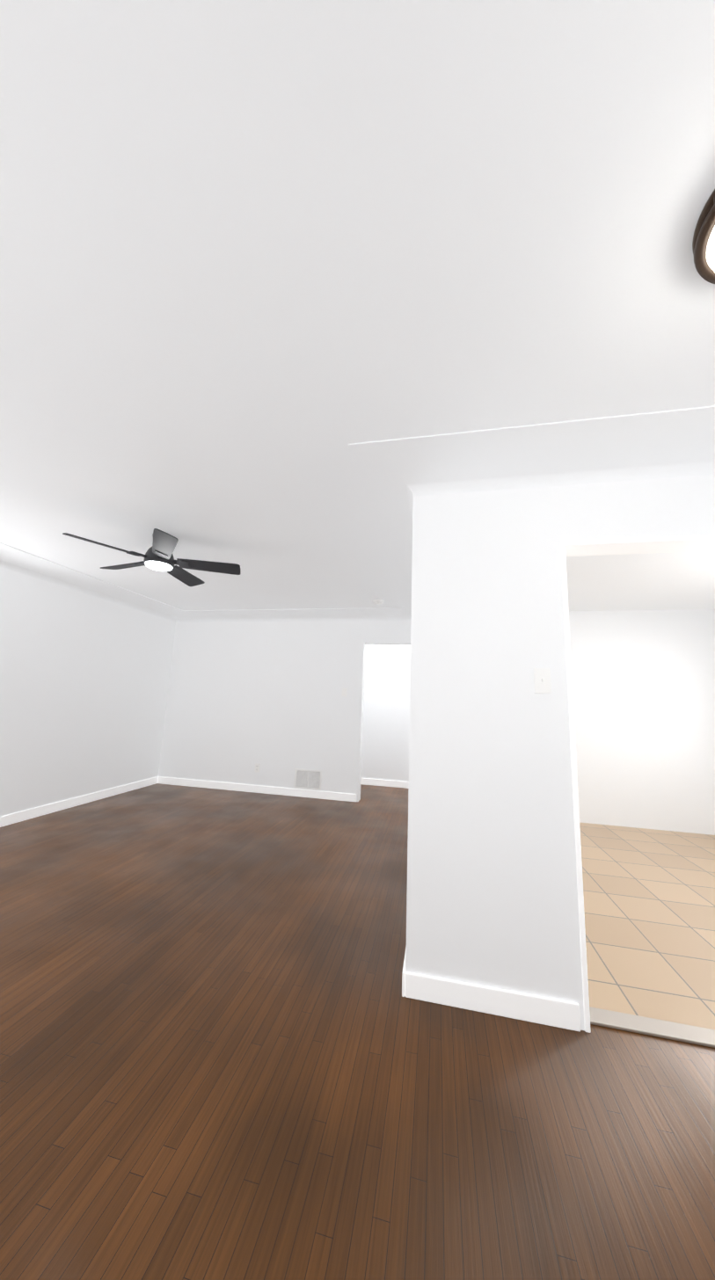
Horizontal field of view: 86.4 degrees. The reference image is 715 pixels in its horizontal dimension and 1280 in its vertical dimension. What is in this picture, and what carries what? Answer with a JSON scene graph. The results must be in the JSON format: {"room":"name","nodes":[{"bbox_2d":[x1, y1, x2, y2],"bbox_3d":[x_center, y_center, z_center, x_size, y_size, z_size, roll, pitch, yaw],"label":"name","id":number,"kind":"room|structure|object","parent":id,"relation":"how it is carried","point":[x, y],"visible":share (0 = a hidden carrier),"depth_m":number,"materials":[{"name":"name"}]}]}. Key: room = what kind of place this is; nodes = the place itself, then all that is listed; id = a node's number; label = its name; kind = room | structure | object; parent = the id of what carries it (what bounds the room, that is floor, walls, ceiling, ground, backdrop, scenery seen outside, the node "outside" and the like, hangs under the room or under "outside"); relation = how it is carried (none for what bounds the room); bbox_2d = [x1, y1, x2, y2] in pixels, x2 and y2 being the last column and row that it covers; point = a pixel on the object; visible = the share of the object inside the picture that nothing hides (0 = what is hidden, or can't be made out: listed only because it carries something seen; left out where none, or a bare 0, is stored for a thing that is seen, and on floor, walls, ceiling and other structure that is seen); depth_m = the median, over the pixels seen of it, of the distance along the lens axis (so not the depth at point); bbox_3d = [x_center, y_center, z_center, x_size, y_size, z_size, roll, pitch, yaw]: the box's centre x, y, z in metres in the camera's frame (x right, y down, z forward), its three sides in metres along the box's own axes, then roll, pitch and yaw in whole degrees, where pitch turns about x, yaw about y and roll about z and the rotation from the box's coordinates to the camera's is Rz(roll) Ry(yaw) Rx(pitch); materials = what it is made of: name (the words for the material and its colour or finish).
{"room":"empty living room","nodes":[
{"label":"empty living room","id":0,"kind":"room"},
{"bbox_2d":[0,567,175,816],"bbox_3d":[-3.413,0.398,3.167,0.130,2.490,5.440,0,-9,12],"label":"wall","id":1,"kind":"structure","parent":0,"point":[84,678],"depth_m":4.20,"materials":[{"name":"paint"}]},
{"bbox_2d":[0,776,158,827],"bbox_3d":[-3.384,1.582,2.974,0.017,0.095,5.150,0,-9,12],"label":"baseboard","id":2,"kind":"structure","parent":1,"relation":"attached to","point":[34,812],"depth_m":4.16,"materials":[{"name":"white wood"}]},
{"bbox_2d":[0,783,714,1279],"bbox_3d":[0.514,2.018,4.122,7.750,0.100,9.650,0,-9,12],"label":"floor","id":3,"kind":"structure","parent":0,"point":[229,1050],"depth_m":1.26,"materials":[{"name":"brown wood"}]},
{"bbox_2d":[589,1006,714,1047],"bbox_3d":[1.314,1.568,1.516,0.795,0.012,0.085,0,-9,12],"label":"threshold","id":4,"kind":"object","parent":3,"relation":"on","point":[689,1034],"depth_m":1.53,"materials":[{"name":"beige wood"}]},
{"bbox_2d":[0,0,714,610],"bbox_3d":[0.613,-0.526,4.536,7.750,0.120,9.650,0,-9,12],"label":"ceiling","id":5,"kind":"structure","parent":0,"point":[264,264],"depth_m":1.06,"materials":[{"name":"paint"}]},
{"bbox_2d":[62,528,239,586],"bbox_3d":[-1.528,-0.673,2.959,1.160,0.261,1.146,0,-9,12],"label":"ceiling fan","id":6,"kind":"object","parent":5,"relation":"hanging from","point":[158,556],"visible":1,"depth_m":2.92,"materials":[{"name":"grey metal"}]},
{"bbox_2d":[0,405,714,622],"bbox_3d":[-0.632,-0.745,2.778,5.463,0.116,5.180,0,-9,12],"label":"cove","id":7,"kind":"object","parent":5,"relation":"attached to","point":[396,476],"visible":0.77,"depth_m":1.87,"materials":[{"name":"paint"}]},
{"bbox_2d":[372,598,383,603],"bbox_3d":[0.249,-0.454,4.565,0.132,0.041,0.132,0,-9,12],"label":"smoke detector","id":8,"kind":"object","parent":5,"relation":"attached to","point":[377,601],"visible":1,"depth_m":4.52,"materials":[{"name":"white plastic"}]},
{"bbox_2d":[691,189,714,283],"bbox_3d":[0.998,-0.999,0.872,0.342,0.097,0.342,0,-9,12],"label":"flush ceiling light","id":9,"kind":"object","parent":5,"relation":"attached to","point":[703,245],"visible":1,"depth_m":0.95,"materials":[{"name":"brown metal"}]},
{"bbox_2d":[703,189,714,278],"bbox_3d":[0.998,-0.995,0.871,0.298,0.090,0.298,0,-9,12],"label":"diffuser","id":10,"kind":"object","parent":9,"relation":"attached to","point":[709,235],"depth_m":0.95,"materials":[{"name":"white glass"}]},
{"bbox_2d":[361,644,410,781],"bbox_3d":[1.282,1.028,5.922,5.400,2.490,0.130,0,-9,12],"label":"wall","id":11,"kind":"structure","parent":0,"point":[385,731],"depth_m":6.01,"materials":[{"name":"paint"}]},
{"bbox_2d":[360,778,408,788],"bbox_3d":[-0.220,2.191,5.965,2.455,0.095,0.013,0,-9,12],"label":"baseboard","id":12,"kind":"structure","parent":11,"relation":"attached to","point":[364,781],"depth_m":5.82,"materials":[{"name":"white wood"}]},
{"bbox_2d":[158,609,714,835],"bbox_3d":[0.777,0.852,4.960,7.333,2.490,0.130,0,-9,12],"label":"wall","id":13,"kind":"structure","parent":0,"point":[242,701],"depth_m":4.95,"materials":[{"name":"paint"}]},
{"bbox_2d":[158,776,355,801],"bbox_3d":[-1.434,2.012,5.152,2.878,0.095,0.013,0,-9,12],"label":"baseboard","id":14,"kind":"structure","parent":13,"relation":"attached to","point":[228,786],"depth_m":5.12,"materials":[{"name":"white wood"}]},
{"bbox_2d":[254,763,260,772],"bbox_3d":[-1.368,1.744,5.186,0.070,0.115,0.009,0,-9,12],"label":"outlet","id":15,"kind":"object","parent":13,"relation":"attached to","point":[257,767],"visible":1,"depth_m":5.18,"materials":[{"name":"white plastic"}]},
{"bbox_2d":[293,768,321,790],"bbox_3d":[-0.653,1.841,5.020,0.370,0.250,0.008,0,-9,12],"label":"air vent","id":16,"kind":"object","parent":13,"relation":"in","point":[307,779],"visible":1,"depth_m":5.02,"materials":[{"name":"white metal"}]},
{"bbox_2d":[356,641,410,801],"bbox_3d":[0.440,1.057,4.996,0.807,2.071,0.138,0,-9,12],"label":"trim","id":17,"kind":"structure","parent":13,"relation":"attached to","point":[364,643],"depth_m":5.06,"materials":[{"name":"paint"}]},
{"bbox_2d":[405,474,714,1030],"bbox_3d":[2.001,0.346,1.563,3.540,2.490,0.130,0,-9,12],"label":"wall","id":18,"kind":"structure","parent":0,"point":[491,898],"depth_m":1.77,"materials":[{"name":"paint"}]},
{"bbox_2d":[401,945,411,996],"bbox_3d":[0.520,1.765,3.171,0.017,0.095,3.128,0,-9,12],"label":"baseboard","id":19,"kind":"structure","parent":18,"relation":"attached to","point":[403,967],"depth_m":1.67,"materials":[{"name":"white wood"}]},
{"bbox_2d":[404,969,580,1031],"bbox_3d":[0.557,1.509,1.592,0.678,0.095,0.013,0,-9,12],"label":"baseboard","id":20,"kind":"structure","parent":18,"relation":"attached to","point":[527,1007],"depth_m":1.58,"materials":[{"name":"white wood"}]},
{"bbox_2d":[533,668,551,693],"bbox_3d":[0.855,0.188,1.754,0.070,0.115,0.017,0,-9,12],"label":"switch plate","id":21,"kind":"object","parent":18,"relation":"attached to","point":[541,679],"visible":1,"depth_m":1.76,"materials":[{"name":"white plastic"}]},
{"bbox_2d":[560,535,714,1032],"bbox_3d":[1.349,0.555,1.664,0.797,2.061,0.146,0,-9,12],"label":"trim","id":22,"kind":"structure","parent":18,"relation":"attached to","point":[655,545],"depth_m":1.76,"materials":[{"name":"white wood"}]},
{"bbox_2d":[579,822,714,1029],"bbox_3d":[2.269,1.828,2.864,3.280,0.006,2.990,0,-9,12],"label":"floor","id":23,"kind":"structure","parent":0,"point":[649,902],"depth_m":2.32,"materials":[{"name":"beige tile"}]}
]}

